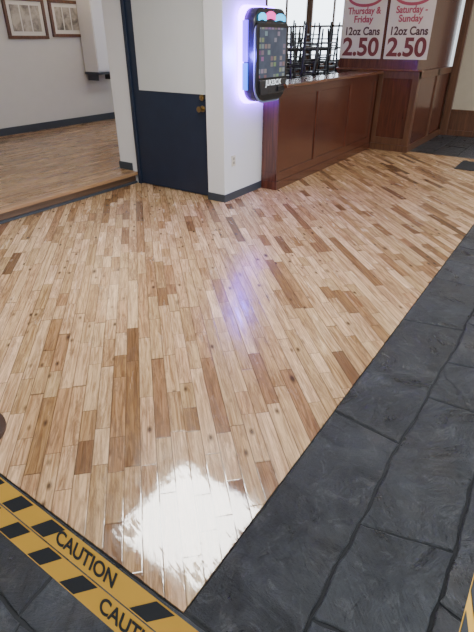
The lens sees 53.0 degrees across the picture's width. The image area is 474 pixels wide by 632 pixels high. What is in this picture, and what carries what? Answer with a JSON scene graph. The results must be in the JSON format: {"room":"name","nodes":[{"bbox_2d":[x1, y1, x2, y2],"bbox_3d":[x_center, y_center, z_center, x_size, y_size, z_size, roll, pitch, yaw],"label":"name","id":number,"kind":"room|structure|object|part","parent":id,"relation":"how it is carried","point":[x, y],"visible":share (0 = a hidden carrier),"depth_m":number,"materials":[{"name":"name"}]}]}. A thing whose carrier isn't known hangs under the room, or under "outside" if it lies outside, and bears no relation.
{"room":"bar","nodes":[
{"label":"bar","id":0,"kind":"room"},
{"bbox_2d":[0,0,113,128],"bbox_3d":[-4.531,-3.989,7.138,0.100,2.900,14.800,19,35,29],"label":"wall","id":1,"kind":"structure","parent":0,"point":[42,80],"depth_m":8.63,"materials":[{"name":"beige paint"}]},
{"bbox_2d":[1,0,49,38],"bbox_3d":[-3.564,-5.027,8.024,0.045,0.600,0.780,19,35,29],"label":"picture frame","id":2,"kind":"object","parent":1,"relation":"attached to","point":[24,19],"visible":1,"depth_m":8.02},
{"bbox_2d":[9,4,41,31],"bbox_3d":[-3.564,-5.027,8.024,0.007,0.380,0.550,19,35,29],"label":"print","id":3,"kind":"object","parent":2,"relation":"attached to","point":[22,17],"depth_m":8.01},
{"bbox_2d":[0,112,114,136],"bbox_3d":[-4.506,-2.870,7.700,0.030,0.120,14.700,19,35,29],"label":"baseboard","id":4,"kind":"structure","parent":1,"relation":"attached to","point":[92,118],"depth_m":9.00,"materials":[{"name":"grey paint"}]},
{"bbox_2d":[47,0,80,36],"bbox_3d":[-3.085,-5.394,8.623,0.045,0.570,0.720,19,35,29],"label":"picture frame","id":5,"kind":"object","parent":1,"relation":"attached to","point":[63,15],"visible":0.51,"depth_m":8.57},
{"bbox_2d":[54,7,78,29],"bbox_3d":[-3.085,-5.394,8.623,0.007,0.350,0.490,19,35,29],"label":"print","id":6,"kind":"object","parent":5,"relation":"attached to","point":[65,18],"depth_m":8.60},
{"bbox_2d":[76,0,109,80],"bbox_3d":[-2.611,-5.282,9.057,0.410,1.400,0.620,19,35,29],"label":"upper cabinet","id":7,"kind":"object","parent":1,"relation":"attached to","point":[90,14],"visible":0.72,"depth_m":8.85,"materials":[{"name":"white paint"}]},
{"bbox_2d":[85,72,109,74],"bbox_3d":[-2.611,-4.789,9.344,0.410,0.040,0.620,19,35,29],"label":"shelf","id":8,"kind":"object","parent":7,"relation":"attached to","point":[89,73],"depth_m":9.12,"materials":[{"name":"black metal"}]},
{"bbox_2d":[263,0,343,103],"bbox_3d":[1.610,-6.352,11.189,4.840,2.900,0.130,19,35,29],"label":"windows","id":9,"kind":"structure","parent":1,"relation":"in","point":[310,3],"depth_m":10.85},
{"bbox_3d":[1.160,-6.861,11.268,1.010,1.380,0.020,19,35,29],"label":"pane","id":10,"kind":"part","parent":9,"relation":"part of","materials":[{"name":"glass"}]},
{"bbox_3d":[1.136,-6.826,11.238,1.040,1.430,0.060,19,35,29],"label":"muntins","id":11,"kind":"part","parent":9,"relation":"part of","materials":[{"name":"white"}]},
{"bbox_3d":[2.127,-6.485,10.654,1.040,1.430,0.060,19,35,29],"label":"muntins","id":12,"kind":"part","parent":9,"relation":"part of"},
{"bbox_3d":[2.151,-6.520,10.684,1.010,1.380,0.020,19,35,29],"label":"pane","id":13,"kind":"part","parent":9,"relation":"part of","materials":[{"name":"glass"}]},
{"bbox_2d":[0,146,132,206],"bbox_3d":[-4.988,-0.726,4.342,3.720,0.200,7.580,19,35,29],"label":"platform","id":14,"kind":"object","parent":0,"point":[24,175],"visible":0.67,"depth_m":6.01,"materials":[{"name":"brown wood"}]},
{"bbox_2d":[0,171,137,223],"bbox_3d":[-3.432,-0.214,3.398,0.100,0.145,7.560,19,35,29],"label":"step","id":15,"kind":"structure","parent":14,"relation":"attached to","point":[31,206],"depth_m":5.28,"materials":[{"name":"brown wood"}]},
{"bbox_2d":[0,104,263,167],"bbox_3d":[-0.953,-3.822,9.650,3.460,0.200,7.120,19,35,29],"label":"floor","id":16,"kind":"structure","parent":0,"point":[96,142],"depth_m":7.76,"materials":[{"name":"brown wood"}]},
{"bbox_3d":[1.595,-5.095,10.623,0.900,1.020,0.900,19,35,29],"label":"table","id":17,"kind":"object","parent":16,"relation":"on","visible":0},
{"bbox_2d":[286,22,315,74],"bbox_3d":[1.348,-5.765,10.428,0.530,1.154,0.452,19,35,29],"label":"bar chair","id":18,"kind":"object","parent":17,"relation":"on","point":[286,22],"visible":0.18,"depth_m":10.33,"materials":[{"name":"black paint"}]},
{"bbox_2d":[310,22,340,71],"bbox_3d":[1.842,-5.595,10.136,0.530,1.154,0.452,19,35,29],"label":"bar chair","id":19,"kind":"object","parent":17,"relation":"on","point":[333,70],"visible":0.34,"depth_m":10.08,"materials":[{"name":"black paint"}]},
{"bbox_3d":[0.754,-4.653,9.864,0.900,1.020,0.900,19,35,29],"label":"table","id":20,"kind":"object","parent":16,"relation":"on","visible":0},
{"bbox_2d":[287,20,304,74],"bbox_3d":[1.001,-5.152,9.377,0.530,1.154,0.452,19,35,29],"label":"bar chair","id":21,"kind":"object","parent":20,"relation":"on","point":[302,33],"visible":0.19,"depth_m":9.20,"materials":[{"name":"black paint"}]},
{"bbox_2d":[101,0,265,194],"bbox_3d":[-0.628,-2.946,5.350,1.720,2.900,0.780,19,35,29],"label":"wall","id":22,"kind":"structure","parent":0,"point":[234,127],"depth_m":5.22,"materials":[{"name":"white paint"}]},
{"bbox_2d":[120,0,208,194],"bbox_3d":[-0.757,-2.475,5.316,1.168,2.120,0.085,19,35,29],"label":"door","id":23,"kind":"structure","parent":22,"relation":"in","point":[168,34],"depth_m":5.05,"materials":[{"name":"paint"}]},
{"bbox_3d":[-0.757,-2.475,5.316,1.168,2.120,0.085,19,35,29],"label":"frame","id":24,"kind":"part","parent":23,"relation":"part of","materials":[{"name":"blue paint"}]},
{"bbox_3d":[-0.731,-2.870,5.030,0.965,0.910,0.008,19,35,29],"label":"panel","id":25,"kind":"part","parent":23,"relation":"part of","materials":[{"name":"paint"}]},
{"bbox_2d":[196,95,204,111],"bbox_3d":[-0.389,-2.264,5.065,0.064,0.172,0.075,19,35,29],"label":"handle","id":26,"kind":"object","parent":23,"relation":"attached to","point":[199,109],"depth_m":5.06,"materials":[{"name":"gold metal"}]},
{"bbox_2d":[119,161,260,202],"bbox_3d":[-0.639,-1.789,6.011,1.747,0.235,0.772,19,35,29],"label":"baseboard","id":27,"kind":"structure","parent":22,"relation":"attached to","point":[125,165],"depth_m":5.57,"materials":[{"name":"grey paint"}]},
{"bbox_2d":[231,155,235,165],"bbox_3d":[-0.037,-1.728,5.286,0.011,0.116,0.070,19,35,29],"label":"wall outlet","id":28,"kind":"object","parent":22,"relation":"attached to","point":[233,158],"depth_m":5.28,"materials":[{"name":"white plastic"}]},
{"bbox_2d":[238,5,288,103],"bbox_3d":[0.294,-2.735,4.997,0.268,0.890,0.720,19,35,29],"label":"jukebox","id":29,"kind":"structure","parent":22,"relation":"attached to","point":[263,31],"depth_m":4.85},
{"bbox_2d":[0,149,473,612],"bbox_3d":[0.368,-1.179,5.258,3.940,0.060,7.700,19,35,29],"label":"wood floor","id":30,"kind":"structure","parent":0,"point":[168,356],"depth_m":2.97,"materials":[{"name":"beige wood"}]},
{"bbox_2d":[261,142,369,189],"bbox_3d":[1.275,-2.264,6.958,0.217,0.100,3.148,19,35,29],"label":"plinth","id":31,"kind":"object","parent":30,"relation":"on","point":[272,185],"visible":1,"depth_m":6.44,"materials":[{"name":"brown wood"}]},
{"bbox_2d":[454,160,473,170],"bbox_3d":[3.516,-2.141,6.835,0.620,0.012,0.600,19,35,29],"label":"door mat","id":32,"kind":"object","parent":30,"relation":"on","point":[464,165],"visible":1,"depth_m":6.85,"materials":[{"name":"grey fabric"}]},
{"bbox_3d":[0.973,-3.603,8.341,0.900,1.020,0.900,19,35,29],"label":"table","id":33,"kind":"object","parent":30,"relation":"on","visible":0},
{"bbox_2d":[286,28,300,78],"bbox_3d":[0.725,-4.272,8.146,0.530,1.154,0.452,19,35,29],"label":"bar chair","id":34,"kind":"object","parent":33,"relation":"on","point":[287,76],"visible":0.09,"depth_m":8.01,"materials":[{"name":"black paint"}]},
{"bbox_2d":[292,27,332,78],"bbox_3d":[1.220,-4.102,7.855,0.530,1.154,0.452,19,35,29],"label":"bar chair","id":35,"kind":"object","parent":33,"relation":"on","point":[329,41],"visible":0.42,"depth_m":7.75,"materials":[{"name":"black paint"}]},
{"bbox_3d":[0.625,-3.051,7.396,0.900,1.020,0.900,19,35,29],"label":"table","id":36,"kind":"object","parent":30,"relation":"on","visible":0},
{"bbox_2d":[287,25,321,78],"bbox_3d":[0.873,-3.551,6.909,0.530,1.154,0.452,19,35,29],"label":"bar chair","id":37,"kind":"object","parent":36,"relation":"on","point":[304,49],"visible":0.43,"depth_m":6.78,"materials":[{"name":"black paint"}]},
{"bbox_2d":[0,135,473,631],"bbox_3d":[1.883,-0.153,3.460,8.782,0.038,13.627,19,35,29],"label":"floor","id":38,"kind":"structure","parent":0,"point":[275,575],"depth_m":1.81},
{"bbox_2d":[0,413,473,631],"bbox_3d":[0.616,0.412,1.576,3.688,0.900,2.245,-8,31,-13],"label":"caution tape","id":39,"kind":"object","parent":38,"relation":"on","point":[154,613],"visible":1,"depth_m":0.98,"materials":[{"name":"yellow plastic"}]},
{"bbox_2d":[0,136,473,631],"bbox_3d":[1.880,-0.138,3.479,8.760,0.053,13.600,19,35,29],"label":"grout","id":40,"kind":"structure","parent":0,"point":[13,613],"depth_m":1.76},
{"bbox_2d":[336,0,461,152],"bbox_3d":[2.796,-4.532,8.069,1.390,2.900,2.160,19,35,29],"label":"column","id":41,"kind":"structure","parent":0,"point":[410,98],"depth_m":7.69,"materials":[{"name":"brown wood"}]},
{"bbox_2d":[262,74,378,181],"bbox_3d":[1.271,-2.712,6.705,0.212,1.130,3.140,19,35,29],"label":"counter","id":42,"kind":"object","parent":41,"relation":"attached to","point":[298,111],"depth_m":6.21,"materials":[{"name":"brown wood"}]},
{"bbox_3d":[1.273,-2.755,6.679,0.207,1.030,3.140,19,35,29],"label":"stiles and rails","id":43,"kind":"part","parent":42,"relation":"part of","materials":[{"name":"brown wood"}]},
{"bbox_2d":[283,70,383,87],"bbox_3d":[1.273,-3.224,6.422,0.380,0.040,3.115,19,35,29],"label":"countertop","id":44,"kind":"structure","parent":42,"relation":"attached to","point":[296,82],"depth_m":6.14,"materials":[{"name":"brown wood"}]},
{"bbox_2d":[339,0,387,58],"bbox_3d":[1.951,-4.601,7.314,0.690,1.120,0.012,19,35,29],"label":"poster","id":45,"kind":"object","parent":41,"relation":"attached to","point":[363,23],"visible":1,"depth_m":7.39,"materials":[{"name":"paper"}]},
{"bbox_2d":[342,37,378,55],"bbox_3d":[1.951,-4.258,7.512,0.595,0.258,0.001,19,35,29],"label":"print","id":46,"kind":"object","parent":45,"relation":"attached to","point":[351,46],"depth_m":7.51,"materials":[{"name":"red paper"}]},
{"bbox_2d":[346,27,379,34],"bbox_3d":[1.959,-4.439,7.400,0.552,0.114,0.001,19,35,29],"label":"print","id":47,"kind":"object","parent":45,"relation":"on","point":[349,30],"depth_m":7.40},
{"bbox_2d":[354,15,372,24],"bbox_3d":[1.955,-4.565,7.330,0.308,0.122,0.001,19,35,29],"label":"print","id":48,"kind":"object","parent":45,"relation":"on","point":[358,19],"depth_m":7.33},
{"bbox_2d":[348,7,380,15],"bbox_3d":[1.952,-4.661,7.276,0.533,0.122,0.001,19,35,29],"label":"print","id":49,"kind":"object","parent":45,"relation":"on","point":[352,11],"depth_m":7.28},
{"bbox_2d":[383,0,436,59],"bbox_3d":[2.550,-4.396,6.962,0.660,1.120,0.012,19,35,29],"label":"poster","id":50,"kind":"object","parent":41,"relation":"attached to","point":[410,22],"visible":1,"depth_m":7.04,"materials":[{"name":"paper"}]},
{"bbox_2d":[386,37,426,56],"bbox_3d":[2.550,-4.052,7.159,0.595,0.258,0.001,19,35,29],"label":"print","id":51,"kind":"object","parent":50,"relation":"attached to","point":[395,46],"depth_m":7.16,"materials":[{"name":"red"}]},
{"bbox_2d":[391,26,427,34],"bbox_3d":[2.558,-4.233,7.047,0.552,0.114,0.001,19,35,29],"label":"print","id":52,"kind":"object","parent":50,"relation":"on","point":[395,30],"depth_m":7.05},
{"bbox_2d":[398,14,423,23],"bbox_3d":[2.552,-4.360,6.978,0.359,0.123,0.001,19,35,29],"label":"print","id":53,"kind":"object","parent":50,"relation":"on","point":[402,18],"depth_m":6.98},
{"bbox_2d":[396,5,427,14],"bbox_3d":[2.549,-4.456,6.924,0.458,0.123,0.001,19,35,29],"label":"print","id":54,"kind":"object","parent":50,"relation":"on","point":[400,9],"depth_m":6.92},
{"bbox_2d":[440,1,473,124],"bbox_3d":[6.630,-3.904,6.992,6.470,2.900,0.100,19,35,29],"label":"wall","id":55,"kind":"structure","parent":0,"point":[464,94],"depth_m":8.63,"materials":[{"name":"beige paint"}]},
{"bbox_2d":[439,0,473,134],"bbox_3d":[3.977,-4.761,8.461,0.130,2.900,0.080,19,35,29],"label":"trim","id":56,"kind":"structure","parent":55,"relation":"attached to","point":[467,13],"depth_m":8.56,"materials":[{"name":"brown wood"}]},
{"bbox_2d":[446,109,473,137],"bbox_3d":[6.651,-2.799,7.518,6.320,0.460,0.045,19,35,29],"label":"baseboard","id":57,"kind":"structure","parent":55,"relation":"attached to","point":[461,122],"depth_m":8.93,"materials":[{"name":"brown wood"}]},
{"bbox_3d":[1.389,-3.176,8.682,1.720,0.060,6.400,19,35,29],"label":"floor","id":58,"kind":"structure","parent":0,"visible":0},
{"bbox_3d":[1.705,-4.144,9.269,0.900,1.020,0.900,19,35,29],"label":"table","id":59,"kind":"object","parent":58,"relation":"on","visible":0},
{"bbox_2d":[299,28,333,74],"bbox_3d":[1.458,-4.813,9.074,0.530,1.154,0.452,19,35,29],"label":"bar chair","id":60,"kind":"object","parent":59,"relation":"on","point":[309,54],"visible":0.44,"depth_m":8.91,"materials":[{"name":"black paint"}]},
{"bbox_2d":[326,28,339,73],"bbox_3d":[1.952,-4.643,8.783,0.530,1.154,0.452,19,35,29],"label":"bar chair","id":61,"kind":"object","parent":59,"relation":"on","point":[336,42],"visible":0.34,"depth_m":8.78,"materials":[{"name":"black paint"}]}
]}

